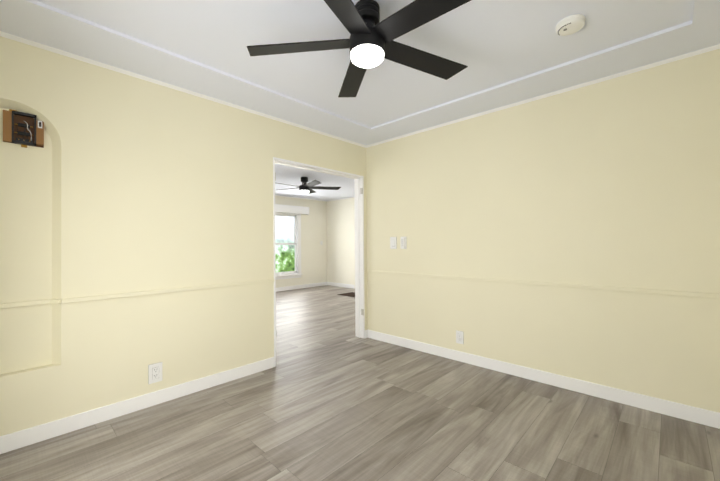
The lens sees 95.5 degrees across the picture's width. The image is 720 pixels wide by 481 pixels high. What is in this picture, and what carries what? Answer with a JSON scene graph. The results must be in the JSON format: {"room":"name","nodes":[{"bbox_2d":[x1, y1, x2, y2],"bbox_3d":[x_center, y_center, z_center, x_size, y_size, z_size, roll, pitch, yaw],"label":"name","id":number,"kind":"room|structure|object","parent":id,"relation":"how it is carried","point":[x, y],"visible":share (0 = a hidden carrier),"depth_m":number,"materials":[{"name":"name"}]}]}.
{"room":"empty dining room","nodes":[
{"label":"empty dining room","id":0,"kind":"room"},
{"bbox_2d":[0,36,367,435],"bbox_3d":[-0.136,-0.061,4.047,0.140,2.590,7.010,-1,-1,44],"label":"wall","id":1,"kind":"structure","parent":0,"point":[118,183],"depth_m":2.33,"materials":[{"name":"beige paint"}]},
{"bbox_2d":[3,109,43,147],"bbox_3d":[-2.048,-0.681,1.993,0.054,0.219,0.175,-1,-1,44],"label":"box","id":2,"kind":"object","parent":1,"relation":"attached to","point":[24,130],"visible":0.98,"depth_m":2.00,"materials":[{"name":"brown"}]},
{"bbox_2d":[0,299,47,308],"bbox_3d":[-2.092,0.387,1.945,0.030,0.028,0.458,-1,-1,44],"label":"trim","id":3,"kind":"structure","parent":1,"relation":"attached to","point":[37,302],"depth_m":1.99,"materials":[{"name":"beige paint"}]},
{"bbox_2d":[0,357,274,453],"bbox_3d":[-1.599,1.179,2.373,0.016,0.100,2.230,-1,-1,44],"label":"baseboard","id":4,"kind":"structure","parent":1,"relation":"attached to","point":[29,436],"depth_m":2.29,"materials":[{"name":"white paint"}]},
{"bbox_2d":[148,362,161,383],"bbox_3d":[-1.532,0.994,2.451,0.009,0.142,0.092,-1,-1,44],"label":"electrical outlet","id":5,"kind":"object","parent":1,"relation":"attached to","point":[155,373],"visible":1,"depth_m":2.45,"materials":[{"name":"white plastic"}]},
{"bbox_2d":[48,279,273,303],"bbox_3d":[-1.384,0.388,2.613,0.016,0.028,1.587,-1,-1,44],"label":"trim","id":6,"kind":"structure","parent":1,"relation":"attached to","point":[131,294],"depth_m":2.41,"materials":[{"name":"beige paint"}]},
{"bbox_2d":[0,31,365,147],"bbox_3d":[-1.160,-1.199,2.874,0.021,0.021,3.615,-1,-1,44],"label":"crown molding","id":7,"kind":"structure","parent":1,"relation":"attached to","point":[145,78],"depth_m":2.44,"materials":[{"name":"white paint"}]},
{"bbox_2d":[273,157,364,366],"bbox_3d":[-0.448,0.208,3.715,0.148,2.050,1.300,-1,-1,44],"label":"door frame","id":8,"kind":"structure","parent":1,"relation":"attached to","point":[359,260],"depth_m":4.13,"materials":[{"name":"white paint"}]},
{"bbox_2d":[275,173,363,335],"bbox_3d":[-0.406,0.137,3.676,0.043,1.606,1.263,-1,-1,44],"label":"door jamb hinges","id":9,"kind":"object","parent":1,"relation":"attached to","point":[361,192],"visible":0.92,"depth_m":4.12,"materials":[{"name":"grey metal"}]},
{"bbox_2d":[275,196,326,287],"bbox_3d":[-2.743,-0.006,7.705,0.140,2.590,5.300,-1,-1,44],"label":"wall","id":10,"kind":"structure","parent":0,"point":[313,250],"depth_m":9.08,"materials":[{"name":"beige paint"}]},
{"bbox_2d":[275,204,308,279],"bbox_3d":[-1.990,0.040,8.424,0.240,1.900,1.540,-1,-1,44],"label":"room window","id":11,"kind":"structure","parent":10,"relation":"in","point":[294,212],"depth_m":8.62,"materials":[{"name":"white paint"}]},
{"bbox_2d":[275,195,325,201],"bbox_3d":[-2.694,-1.141,7.661,0.021,0.021,5.020,-1,-1,44],"label":"crown molding","id":12,"kind":"structure","parent":10,"relation":"attached to","point":[314,199],"depth_m":8.80,"materials":[{"name":"white paint"}]},
{"bbox_2d":[276,282,326,291],"bbox_3d":[-2.677,1.238,7.639,0.016,0.100,5.020,-1,-1,44],"label":"baseboard","id":13,"kind":"structure","parent":10,"relation":"attached to","point":[314,285],"depth_m":8.77,"materials":[{"name":"white paint"}]},
{"bbox_2d":[275,164,353,200],"bbox_3d":[-1.154,-1.188,6.197,4.270,0.020,5.020,-1,-1,44],"label":"ceiling","id":14,"kind":"structure","parent":0,"point":[289,176],"depth_m":6.76,"materials":[{"name":"white paint"}]},
{"bbox_2d":[278,177,340,193],"bbox_3d":[-1.087,-1.032,6.088,1.310,0.295,1.272,-1,-1,44],"label":"ceiling fan","id":15,"kind":"object","parent":14,"relation":"hanging from","point":[305,187],"visible":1,"depth_m":6.07,"materials":[{"name":"black metal"}]},
{"bbox_2d":[327,198,354,284],"bbox_3d":[0.633,-0.029,8.056,4.270,2.590,0.140,-1,-1,44],"label":"wall","id":16,"kind":"structure","parent":0,"point":[340,241],"depth_m":9.07,"materials":[{"name":"beige paint"}]},
{"bbox_2d":[327,282,354,288],"bbox_3d":[0.600,1.215,7.977,4.240,0.100,0.016,-1,-1,44],"label":"baseboard","id":17,"kind":"structure","parent":16,"relation":"attached to","point":[328,283],"depth_m":9.03,"materials":[{"name":"white paint"}]},
{"bbox_2d":[354,210,354,284],"bbox_3d":[0.208,0.227,8.308,1.040,2.090,0.075,-1,-1,44],"label":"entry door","id":18,"kind":"structure","parent":16,"relation":"in","point":[354,247],"depth_m":8.67,"materials":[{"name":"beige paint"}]},
{"bbox_2d":[0,285,719,480],"bbox_3d":[-0.462,1.299,4.354,8.030,0.120,7.010,-1,-1,44],"label":"floor","id":19,"kind":"structure","parent":0,"point":[330,396],"depth_m":2.09,"materials":[{"name":"laminate"}]},
{"bbox_2d":[337,292,354,296],"bbox_3d":[-0.091,1.260,7.569,0.760,0.013,0.480,-1,-1,44],"label":"rug","id":20,"kind":"object","parent":19,"relation":"on","point":[351,294],"visible":0.58,"depth_m":7.61,"materials":[{"name":"brown carpet"}]},
{"bbox_2d":[0,0,719,145],"bbox_3d":[-0.483,-1.296,4.379,8.030,0.150,7.010,-1,-1,44],"label":"ceiling","id":21,"kind":"structure","parent":0,"point":[490,43],"depth_m":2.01,"materials":[{"name":"white paint"}]},
{"bbox_2d":[247,0,470,96],"bbox_3d":[0.062,-1.103,1.707,1.277,0.295,1.308,-1,-1,44],"label":"ceiling fan","id":22,"kind":"object","parent":21,"relation":"hanging from","point":[370,43],"visible":1,"depth_m":1.71,"materials":[{"name":"black metal"}]},
{"bbox_2d":[555,14,585,35],"bbox_3d":[1.215,-1.235,1.889,0.146,0.044,0.146,-1,-1,44],"label":"smoke detector","id":23,"kind":"object","parent":21,"relation":"attached to","point":[570,25],"visible":1,"depth_m":1.86,"materials":[{"name":"white plastic"}]},
{"bbox_2d":[366,49,719,412],"bbox_3d":[1.396,-0.083,3.032,3.480,2.590,0.140,-1,-1,44],"label":"wall","id":24,"kind":"structure","parent":0,"point":[614,182],"depth_m":2.63,"materials":[{"name":"beige paint"}]},
{"bbox_2d":[390,237,396,248],"bbox_3d":[0.393,0.028,3.879,0.094,0.142,0.014,-1,-1,44],"label":"switch plate","id":25,"kind":"object","parent":24,"relation":"attached to","point":[393,242],"visible":1,"depth_m":3.87,"materials":[{"name":"white plastic"}]},
{"bbox_2d":[400,237,406,248],"bbox_3d":[0.496,0.026,3.770,0.082,0.142,0.029,-1,-1,44],"label":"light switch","id":26,"kind":"object","parent":24,"relation":"attached to","point":[403,242],"visible":1,"depth_m":3.76,"materials":[{"name":"white plastic"}]},
{"bbox_2d":[456,330,463,343],"bbox_3d":[1.005,0.978,3.299,0.080,0.127,0.009,-1,-1,44],"label":"electrical outlet","id":27,"kind":"object","parent":24,"relation":"attached to","point":[459,337],"visible":1,"depth_m":3.29,"materials":[{"name":"white plastic"}]},
{"bbox_2d":[364,270,719,297],"bbox_3d":[1.285,0.371,3.009,3.340,0.028,0.045,-1,-1,44],"label":"trim","id":28,"kind":"structure","parent":24,"relation":"attached to","point":[681,293],"depth_m":2.63,"materials":[{"name":"beige paint"}]},
{"bbox_2d":[365,329,719,428],"bbox_3d":[1.287,1.163,3.026,3.300,0.100,0.015,-1,-1,44],"label":"baseboard","id":29,"kind":"structure","parent":24,"relation":"attached to","point":[678,410],"depth_m":2.63,"materials":[{"name":"white paint"}]},
{"bbox_2d":[366,44,719,147],"bbox_3d":[1.277,-1.217,3.036,3.270,0.021,0.021,-1,-1,44],"label":"crown molding","id":30,"kind":"structure","parent":24,"relation":"attached to","point":[715,47],"depth_m":2.63,"materials":[{"name":"white paint"}]},
{"label":"outside","id":31,"kind":"structure","parent":0,"visible":0},
{"bbox_2d":[275,216,294,271],"bbox_3d":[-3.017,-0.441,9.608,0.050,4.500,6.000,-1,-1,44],"label":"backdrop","id":32,"kind":"structure","parent":31,"point":[287,247],"depth_m":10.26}
]}

